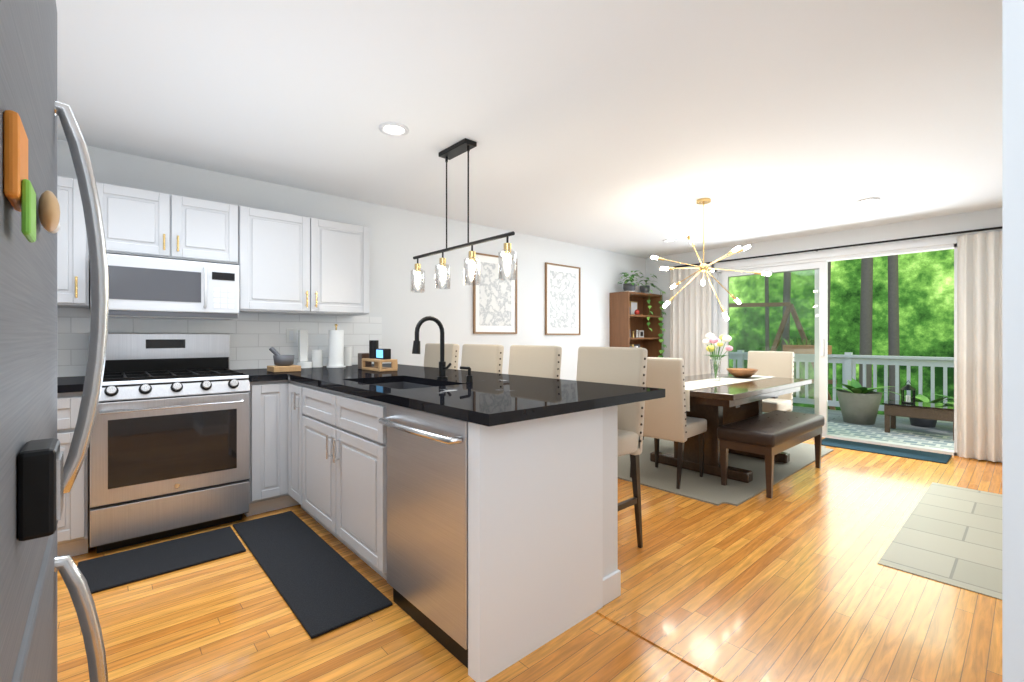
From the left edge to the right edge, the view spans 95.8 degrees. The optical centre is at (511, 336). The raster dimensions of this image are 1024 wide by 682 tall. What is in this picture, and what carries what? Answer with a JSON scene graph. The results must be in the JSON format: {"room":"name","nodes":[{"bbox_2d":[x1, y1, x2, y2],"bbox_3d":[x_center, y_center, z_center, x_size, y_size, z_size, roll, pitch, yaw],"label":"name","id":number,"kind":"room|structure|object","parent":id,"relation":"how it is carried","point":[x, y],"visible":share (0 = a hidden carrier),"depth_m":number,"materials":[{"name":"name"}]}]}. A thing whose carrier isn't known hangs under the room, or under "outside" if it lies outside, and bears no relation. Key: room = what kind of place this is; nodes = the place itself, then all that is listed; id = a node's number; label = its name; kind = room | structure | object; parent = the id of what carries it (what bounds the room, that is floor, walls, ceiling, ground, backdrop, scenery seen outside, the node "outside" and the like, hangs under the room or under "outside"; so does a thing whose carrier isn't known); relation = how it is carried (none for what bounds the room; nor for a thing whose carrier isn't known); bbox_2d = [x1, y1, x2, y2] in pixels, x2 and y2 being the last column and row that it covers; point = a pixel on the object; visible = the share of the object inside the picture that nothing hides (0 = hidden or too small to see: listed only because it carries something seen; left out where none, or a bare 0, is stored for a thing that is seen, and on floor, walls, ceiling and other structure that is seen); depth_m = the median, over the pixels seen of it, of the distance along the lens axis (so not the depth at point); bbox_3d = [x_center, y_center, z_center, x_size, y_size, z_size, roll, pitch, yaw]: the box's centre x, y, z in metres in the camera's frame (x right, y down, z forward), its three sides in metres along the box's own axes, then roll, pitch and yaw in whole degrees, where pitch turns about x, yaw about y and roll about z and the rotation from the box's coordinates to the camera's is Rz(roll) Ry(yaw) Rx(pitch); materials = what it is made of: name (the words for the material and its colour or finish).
{"room":"dining room and kitchen","nodes":[
{"label":"dining room and kitchen","id":0,"kind":"room"},
{"bbox_2d":[57,140,645,380],"bbox_3d":[-0.695,-0.015,4.793,7.550,2.390,0.120,0,0,-42],"label":"wall","id":1,"kind":"structure","parent":0,"point":[399,239],"depth_m":4.55,"materials":[{"name":"white paint"}]},
{"bbox_2d":[57,175,104,307],"bbox_3d":[-2.744,-0.545,2.651,0.600,0.730,0.350,0,0,-42],"label":"upper cabinet","id":2,"kind":"object","parent":1,"relation":"attached to","point":[73,264],"depth_m":2.63,"materials":[{"name":"grey wood"}]},
{"bbox_2d":[105,183,240,266],"bbox_3d":[-2.281,-0.705,3.063,0.760,0.410,0.350,0,0,-42],"label":"upper cabinet","id":3,"kind":"object","parent":1,"relation":"attached to","point":[138,222],"depth_m":2.94,"materials":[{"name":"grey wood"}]},
{"bbox_2d":[90,253,238,319],"bbox_3d":[-2.247,-0.302,3.025,0.750,0.365,0.431,0,0,-42],"label":"microwave","id":4,"kind":"object","parent":3,"relation":"attached to","point":[140,287],"visible":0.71,"depth_m":2.90,"materials":[{"name":"white enameled metal"},{"name":"dark glass"},{"name":"white plastic"}]},
{"bbox_2d":[57,307,381,376],"bbox_3d":[-2.141,0.035,3.417,2.520,0.427,0.007,0,0,-42],"label":"tile backsplash","id":5,"kind":"structure","parent":1,"relation":"attached to","point":[255,338],"depth_m":3.52,"materials":[{"name":"white tile"}]},
{"bbox_2d":[286,328,295,342],"bbox_3d":[-1.779,-0.007,3.729,0.075,0.115,0.006,0,0,-42],"label":"electrical outlet plate","id":6,"kind":"object","parent":5,"relation":"attached to","point":[290,335],"visible":1,"depth_m":3.73,"materials":[{"name":"white plastic"}]},
{"bbox_2d":[225,206,368,315],"bbox_3d":[-1.665,-0.545,3.612,1.010,0.730,0.350,0,0,-42],"label":"upper cabinet","id":7,"kind":"object","parent":1,"relation":"attached to","point":[287,263],"depth_m":3.46,"materials":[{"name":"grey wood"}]},
{"bbox_2d":[473,253,516,333],"bbox_3d":[-0.179,-0.465,5.153,0.620,0.870,0.024,0,0,-42],"label":"picture frame","id":8,"kind":"object","parent":1,"relation":"attached to","point":[494,305],"visible":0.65,"depth_m":5.13,"materials":[{"name":"white paper"}]},
{"bbox_2d":[545,262,580,334],"bbox_3d":[0.654,-0.465,5.895,0.650,0.890,0.024,0,0,-42],"label":"picture frame","id":9,"kind":"object","parent":1,"relation":"attached to","point":[562,299],"visible":0.94,"depth_m":5.88,"materials":[{"name":"white paper"}]},
{"bbox_2d":[341,395,392,430],"bbox_3d":[-0.763,0.375,2.442,0.001,0.170,0.700,0,0,-42],"label":"drawer front","id":10,"kind":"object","parent":0,"relation":"attached to","point":[365,410],"depth_m":2.22,"materials":[{"name":"white wood"}]},
{"bbox_2d":[377,383,404,386],"bbox_3d":[-0.847,0.375,2.836,0.400,0.170,0.001,0,0,-42],"label":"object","id":11,"kind":"structure","parent":0,"relation":"attached to","point":[378,384],"depth_m":2.91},
{"bbox_2d":[405,383,420,386],"bbox_3d":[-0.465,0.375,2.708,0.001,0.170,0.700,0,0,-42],"label":"sink","id":12,"kind":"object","parent":0,"relation":"attached to","point":[406,384],"depth_m":2.88,"materials":[{"name":"silver metal"}]},
{"bbox_2d":[56,0,1001,258],"bbox_3d":[0.875,-1.250,3.030,7.550,0.080,4.840,0,0,-42],"label":"ceiling","id":13,"kind":"structure","parent":0,"point":[637,128],"depth_m":2.41,"materials":[{"name":"white paint"}]},
{"bbox_2d":[379,122,408,135],"bbox_3d":[-0.685,-1.202,2.685,0.170,0.012,0.170,0,0,-42],"label":"recessed light","id":14,"kind":"object","parent":13,"relation":"in","point":[392,128],"visible":0.98,"depth_m":2.69,"materials":[{"name":"white"}]},
{"bbox_2d":[410,138,516,292],"bbox_3d":[-0.351,-0.764,2.956,0.104,0.889,1.084,0,0,-42],"label":"linear pendant light","id":15,"kind":"object","parent":13,"relation":"hanging from","point":[458,149],"visible":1,"depth_m":2.87,"materials":[{"name":"black metal"}]},
{"bbox_2d":[663,239,676,241],"bbox_3d":[1.981,-1.202,5.796,0.170,0.012,0.170,0,0,-42],"label":"recessed light","id":16,"kind":"object","parent":13,"relation":"in","point":[670,240],"visible":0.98,"depth_m":5.82,"materials":[{"name":"white"}]},
{"bbox_2d":[651,198,770,320],"bbox_3d":[1.714,-0.671,4.100,0.851,1.075,0.964,0,0,-42],"label":"sputnik chandelier","id":17,"kind":"object","parent":13,"relation":"hanging from","point":[703,267],"visible":1,"depth_m":4.07,"materials":[{"name":"gold metal"}]},
{"bbox_2d":[856,198,879,203],"bbox_3d":[3.157,-1.202,4.099,0.170,0.012,0.170,0,0,-42],"label":"recessed light","id":18,"kind":"object","parent":13,"relation":"in","point":[867,200],"visible":1,"depth_m":4.10,"materials":[{"name":"white"}]},
{"bbox_2d":[57,436,1001,681],"bbox_3d":[0.875,1.207,3.030,7.550,0.066,4.840,0,0,-42],"label":"floor","id":19,"kind":"structure","parent":0,"point":[791,580],"depth_m":1.96,"materials":[{"name":"brown wood"}]},
{"bbox_2d":[0,0,108,681],"bbox_3d":[-0.908,0.260,0.311,0.969,1.800,0.870,0,0,-42],"label":"fridge","id":20,"kind":"object","parent":19,"relation":"on","point":[38,476],"visible":1,"depth_m":0.56,"materials":[{"name":"grey metal"}]},
{"bbox_2d":[57,391,88,556],"bbox_3d":[-2.667,0.735,2.517,0.537,0.890,0.650,0,0,-42],"label":"base cabinet","id":21,"kind":"object","parent":19,"relation":"on","point":[73,526],"depth_m":2.42,"materials":[{"name":"grey wood"}]},
{"bbox_2d":[57,376,84,394],"bbox_3d":[-2.663,0.270,2.513,0.537,0.040,0.663,0,0,-42],"label":"countertop","id":22,"kind":"structure","parent":21,"relation":"on","point":[76,383],"depth_m":2.43,"materials":[{"name":"black stone"}]},
{"bbox_2d":[77,526,245,593],"bbox_3d":[-1.851,1.173,2.464,0.685,0.013,0.420,0,0,-42],"label":"area rug","id":23,"kind":"object","parent":19,"relation":"on","point":[106,572],"visible":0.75,"depth_m":2.43,"materials":[{"name":"rubber"}]},
{"bbox_2d":[89,333,249,552],"bbox_3d":[-2.146,0.580,2.912,0.756,1.200,0.734,0,0,-42],"label":"range","id":24,"kind":"object","parent":19,"relation":"on","point":[169,449],"visible":0.96,"depth_m":2.71,"materials":[{"name":"grey metal"}]},
{"bbox_2d":[244,379,280,515],"bbox_3d":[-1.786,0.735,3.257,0.232,0.890,0.718,0,0,-42],"label":"base cabinet","id":25,"kind":"object","parent":19,"relation":"on","point":[264,394],"depth_m":3.03,"materials":[{"name":"grey wood"}]},
{"bbox_2d":[281,379,304,510],"bbox_3d":[-1.173,0.735,3.188,0.700,0.890,0.380,0,0,-42],"label":"base cabinet","id":26,"kind":"object","parent":19,"relation":"on","point":[292,390],"depth_m":3.03,"materials":[{"name":"grey wood"}]},
{"bbox_2d":[233,511,392,638],"bbox_3d":[-1.129,1.173,2.450,0.345,0.013,1.440,0,0,-42],"label":"area rug","id":27,"kind":"object","parent":19,"relation":"on","point":[321,585],"visible":0.98,"depth_m":2.26,"materials":[{"name":"rubber"}]},
{"bbox_2d":[305,383,340,537],"bbox_3d":[-0.978,0.735,3.005,0.652,0.890,0.403,0,0,-42],"label":"base cabinet","id":28,"kind":"object","parent":19,"relation":"on","point":[322,407],"depth_m":2.64,"materials":[{"name":"grey wood"}]},
{"bbox_2d":[238,367,592,426],"bbox_3d":[-0.899,0.270,2.641,0.737,0.040,2.818,0,0,-42],"label":"countertop","id":29,"kind":"structure","parent":28,"relation":"on","point":[477,403],"depth_m":1.96,"materials":[{"name":"black stone"}]},
{"bbox_2d":[267,347,300,372],"bbox_3d":[-1.634,0.161,3.314,0.180,0.176,0.180,0,0,-42],"label":"mortar","id":30,"kind":"object","parent":29,"relation":"on","point":[283,363],"visible":0.98,"depth_m":3.26,"materials":[{"name":"grey stone"}]},
{"bbox_2d":[297,330,322,367],"bbox_3d":[-1.620,0.099,3.709,0.197,0.300,0.119,0,0,-42],"label":"canister set","id":31,"kind":"object","parent":29,"relation":"on","point":[316,361],"depth_m":3.69,"materials":[{"name":"white ceramic"}]},
{"bbox_2d":[326,324,345,367],"bbox_3d":[-1.431,0.073,3.762,0.150,0.352,0.150,0,0,-42],"label":"paper towel holder","id":32,"kind":"object","parent":29,"relation":"on","point":[335,348],"visible":1,"depth_m":3.71,"materials":[{"name":"white paper"}]},
{"bbox_2d":[412,316,451,378],"bbox_3d":[-0.456,0.065,2.663,0.231,0.368,0.122,0,0,-42],"label":"faucet","id":33,"kind":"object","parent":29,"relation":"on","point":[443,367],"visible":1,"depth_m":2.71,"materials":[{"name":"black metal"}]},
{"bbox_2d":[460,366,472,381],"bbox_3d":[-0.249,0.205,2.524,0.079,0.088,0.036,0,0,-42],"label":"soap dispenser","id":34,"kind":"object","parent":29,"relation":"on","point":[469,377],"visible":1,"depth_m":2.53,"materials":[{"name":"black metal"}]},
{"bbox_2d":[346,363,664,410],"bbox_3d":[-0.414,0.270,3.072,0.560,0.040,2.818,0,0,-42],"label":"countertop","id":35,"kind":"structure","parent":28,"relation":"on","point":[602,394],"depth_m":2.41,"materials":[{"name":"black stone"}]},
{"bbox_2d":[344,347,351,365],"bbox_3d":[-1.406,0.169,3.945,0.079,0.160,0.079,0,0,36],"label":"canister set","id":36,"kind":"object","parent":35,"relation":"on","point":[347,350],"depth_m":3.91,"materials":[{"name":"white ceramic"}]},
{"bbox_2d":[358,340,397,371],"bbox_3d":[-1.023,0.139,3.470,0.140,0.220,0.420,0,0,-42],"label":"stand","id":37,"kind":"object","parent":35,"relation":"on","point":[376,355],"visible":1,"depth_m":3.41,"materials":[{"name":"brown wood"}]},
{"bbox_2d":[337,415,480,580],"bbox_3d":[-0.599,0.830,2.558,0.424,0.700,0.768,0,0,-42],"label":"base cabinet","id":38,"kind":"object","parent":19,"relation":"on","point":[361,448],"depth_m":2.17,"materials":[{"name":"grey wood"}]},
{"bbox_2d":[378,403,467,667],"bbox_3d":[-0.153,0.738,2.020,0.680,0.885,0.598,0,0,-42],"label":"dishwasher","id":39,"kind":"object","parent":19,"relation":"on","point":[427,516],"visible":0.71,"depth_m":1.78,"materials":[{"name":"grey metal"}]},
{"bbox_2d":[424,343,459,369],"bbox_3d":[-0.773,0.621,3.946,0.487,1.120,0.475,0,0,-42],"label":"bar stool","id":40,"kind":"object","parent":19,"relation":"on","point":[432,355],"visible":0.19,"depth_m":4.03,"materials":[{"name":"beige fabric"}]},
{"bbox_2d":[461,344,503,373],"bbox_3d":[-0.387,0.621,3.513,0.487,1.120,0.475,0,0,-42],"label":"bar stool","id":41,"kind":"object","parent":19,"relation":"on","point":[488,358],"visible":0.21,"depth_m":3.57,"materials":[{"name":"beige fabric"}]},
{"bbox_2d":[508,345,561,378],"bbox_3d":[0.005,0.621,3.072,0.487,1.120,0.475,0,0,-42],"label":"bar stool","id":42,"kind":"object","parent":19,"relation":"on","point":[536,361],"visible":0.33,"depth_m":3.14,"materials":[{"name":"beige fabric"}]},
{"bbox_2d":[576,346,647,547],"bbox_3d":[0.431,0.621,2.595,0.487,1.120,0.475,0,0,-42],"label":"bar stool","id":43,"kind":"object","parent":19,"relation":"on","point":[619,365],"visible":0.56,"depth_m":2.57,"materials":[{"name":"beige fabric"}]},
{"bbox_2d":[609,271,666,357],"bbox_3d":[1.841,0.128,6.693,0.864,2.104,0.409,0,0,-42],"label":"bookshelf","id":44,"kind":"object","parent":19,"relation":"on","point":[636,318],"visible":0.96,"depth_m":6.79,"materials":[{"name":"brown wood"}]},
{"bbox_2d":[618,436,833,505],"bbox_3d":[1.902,1.173,4.614,2.550,0.011,1.640,0,0,-42],"label":"dining rug","id":45,"kind":"object","parent":19,"relation":"on","point":[708,488],"visible":0.48,"depth_m":3.89,"materials":[{"name":"grey carpet"}]},
{"bbox_2d":[630,357,706,488],"bbox_3d":[1.283,0.666,3.833,0.485,1.000,0.513,0,0,45],"label":"dining chair","id":46,"kind":"object","parent":45,"relation":"on","point":[665,418],"visible":0.56,"depth_m":3.61,"materials":[{"name":"beige fabric"}]},
{"bbox_2d":[650,333,811,482],"bbox_3d":[1.937,0.566,4.311,1.808,1.201,1.000,0,0,-42],"label":"dining table","id":47,"kind":"object","parent":45,"relation":"on","point":[715,400],"visible":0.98,"depth_m":4.01,"materials":[{"name":"brown wood"}]},
{"bbox_2d":[719,368,764,379],"bbox_3d":[2.335,0.373,4.692,0.300,0.085,0.320,0,0,-42],"label":"bowl","id":48,"kind":"object","parent":47,"relation":"on","point":[737,373],"depth_m":4.62,"materials":[{"name":"brown wood"}]},
{"bbox_2d":[747,351,793,412],"bbox_3d":[2.758,0.666,5.083,0.513,1.000,0.485,0,0,-42],"label":"dining chair","id":49,"kind":"object","parent":45,"relation":"on","point":[775,363],"visible":0.44,"depth_m":5.10,"materials":[{"name":"beige fabric"}]},
{"bbox_2d":[717,410,824,497],"bbox_3d":[2.211,0.941,3.899,1.260,0.479,0.420,0,0,-42],"label":"bench","id":50,"kind":"object","parent":19,"relation":"on","point":[769,435],"visible":1,"depth_m":3.61,"materials":[{"name":"brown leather"}]},
{"bbox_2d":[814,438,951,463],"bbox_3d":[3.826,1.174,4.815,0.430,0.010,1.060,0,0,-42],"label":"door mat","id":51,"kind":"object","parent":19,"relation":"on","point":[900,452],"visible":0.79,"depth_m":4.74,"materials":[{"name":"blue fabric"}]},
{"bbox_2d":[646,208,1001,357],"bbox_3d":[3.689,-0.015,5.457,0.120,2.390,4.720,0,0,-42],"label":"wall","id":52,"kind":"structure","parent":0,"point":[983,219],"depth_m":5.39,"materials":[{"name":"white paint"}]},
{"bbox_2d":[719,261,827,434],"bbox_3d":[3.274,0.133,5.902,0.117,2.031,1.280,0,0,-42],"label":"sliding glass door","id":53,"kind":"structure","parent":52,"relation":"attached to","point":[821,338],"depth_m":5.64,"materials":[{"name":"white"}]},
{"bbox_2d":[711,235,962,456],"bbox_3d":[3.636,0.095,5.501,0.140,2.170,2.572,0,0,-42],"label":"door frame","id":54,"kind":"structure","parent":52,"relation":"attached to","point":[938,244],"depth_m":5.12,"materials":[{"name":"white"}]},
{"bbox_2d":[673,226,1001,267],"bbox_3d":[3.631,-1.010,5.351,0.104,0.040,4.100,0,0,-42],"label":"curtain rod","id":55,"kind":"object","parent":52,"relation":"attached to","point":[952,233],"visible":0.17,"depth_m":5.07,"materials":[{"name":"black metal"}]},
{"bbox_2d":[670,265,710,375],"bbox_3d":[2.520,0.092,6.551,0.079,2.145,0.610,0,0,-42],"label":"curtain","id":56,"kind":"object","parent":55,"relation":"hanging from","point":[690,315],"visible":0.58,"depth_m":6.52,"materials":[{"name":"fabric"}]},
{"bbox_2d":[957,231,1001,461],"bbox_3d":[4.605,0.092,4.210,0.079,2.145,0.800,0,0,-42],"label":"curtain","id":57,"kind":"object","parent":55,"relation":"hanging from","point":[979,346],"visible":0.69,"depth_m":4.38,"materials":[{"name":"fabric"}]},
{"bbox_2d":[877,482,1001,599],"bbox_3d":[3.026,1.178,2.638,2.000,0.004,1.148,0,0,-42],"label":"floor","id":58,"kind":"structure","parent":0,"point":[949,535],"depth_m":2.65,"materials":[{"name":"beige tile"}]},
{"bbox_2d":[1002,0,1023,681],"bbox_3d":[2.230,-0.015,1.509,7.310,2.390,0.765,0,0,-42],"label":"wall","id":59,"kind":"structure","parent":0,"point":[1012,340],"depth_m":0.62,"materials":[{"name":"grey paint"}]},
{"label":"outside","id":60,"kind":"structure","parent":0,"visible":0},
{"bbox_2d":[729,249,953,414],"bbox_3d":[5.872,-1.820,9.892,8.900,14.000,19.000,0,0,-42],"label":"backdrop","id":61,"kind":"structure","parent":60,"point":[926,303],"depth_m":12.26,"materials":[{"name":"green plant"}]},
{"bbox_2d":[762,406,952,435],"bbox_3d":[4.882,1.300,6.331,2.815,0.120,8.000,0,0,-42],"label":"deck","id":62,"kind":"object","parent":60,"point":[940,428],"depth_m":6.59,"materials":[{"name":"grey wood"}]},
{"bbox_2d":[729,350,953,410],"bbox_3d":[5.821,0.750,7.168,0.140,0.979,7.900,0,0,-42],"label":"railing","id":63,"kind":"object","parent":62,"relation":"on","point":[849,361],"visible":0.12,"depth_m":7.26,"materials":[{"name":"paint"}]},
{"bbox_2d":[783,338,831,353],"bbox_3d":[5.077,0.149,7.976,0.216,0.299,0.818,0,0,-42],"label":"planter","id":64,"kind":"object","parent":63,"relation":"on","point":[795,349],"visible":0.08,"depth_m":7.98,"materials":[{"name":"brown ceramic"}]},
{"bbox_2d":[828,378,893,424],"bbox_3d":[4.980,0.932,6.624,0.824,0.612,0.872,0,0,-42],"label":"planter","id":65,"kind":"object","parent":62,"relation":"on","point":[859,403],"visible":0.98,"depth_m":6.51,"materials":[{"name":"grey ceramic"}]},
{"bbox_2d":[828,422,953,449],"bbox_3d":[4.554,1.236,5.771,1.250,0.007,2.400,0,0,-42],"label":"rug","id":66,"kind":"object","parent":62,"relation":"on","point":[912,438],"visible":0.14,"depth_m":5.75,"materials":[{"name":"fabric"}]},
{"bbox_2d":[882,380,953,440],"bbox_3d":[5.184,0.896,5.838,0.480,0.670,0.740,0,0,-42],"label":"table","id":67,"kind":"object","parent":66,"relation":"on","point":[908,407],"visible":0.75,"depth_m":5.80,"materials":[{"name":"brown wood"}]},
{"bbox_2d":[909,417,936,426],"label":"planter","id":68,"kind":"object","parent":62,"relation":"on","point":[919,422],"depth_m":6.32,"materials":[{"name":"grey"}]},
{"bbox_2d":[911,394,953,404],"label":"plant","id":69,"kind":"object","parent":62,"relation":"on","point":[919,398],"depth_m":6.32,"materials":[{"name":"green plant"}]},
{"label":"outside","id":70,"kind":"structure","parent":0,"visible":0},
{"bbox_2d":[765,275,769,350],"bbox_3d":[7.432,-1.820,13.478,0.120,12.001,0.197,0,0,-42],"label":"trunk","id":71,"kind":"object","parent":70,"point":[766,289],"depth_m":13.44,"materials":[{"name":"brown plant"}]},
{"bbox_2d":[729,302,836,409],"bbox_3d":[5.627,0.968,10.398,1.680,3.460,3.162,0,0,-42],"label":"swing frame","id":72,"kind":"object","parent":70,"point":[792,310],"visible":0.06,"depth_m":10.34,"materials":[{"name":"brown wood"}]},
{"bbox_2d":[781,272,790,350],"bbox_3d":[7.351,-1.820,12.366,0.200,12.004,0.462,0,0,-42],"label":"trunk","id":73,"kind":"object","parent":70,"point":[787,274],"depth_m":12.31,"materials":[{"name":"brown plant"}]},
{"bbox_2d":[828,262,830,374],"bbox_3d":[8.317,-1.820,12.183,0.140,12.002,0.363,0,0,-42],"label":"trunk","id":74,"kind":"object","parent":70,"point":[829,263],"depth_m":12.13,"materials":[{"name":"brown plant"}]},
{"bbox_2d":[859,257,872,387],"bbox_3d":[8.291,-1.820,10.840,0.252,12.003,0.366,0,0,-27],"label":"trunk","id":75,"kind":"object","parent":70,"point":[866,305],"depth_m":10.75,"materials":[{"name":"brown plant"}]},
{"bbox_2d":[888,255,899,399],"bbox_3d":[8.700,-1.820,10.536,0.282,12.001,0.209,0,0,30],"label":"trunk","id":76,"kind":"object","parent":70,"point":[893,283],"depth_m":10.48,"materials":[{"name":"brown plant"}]}
]}

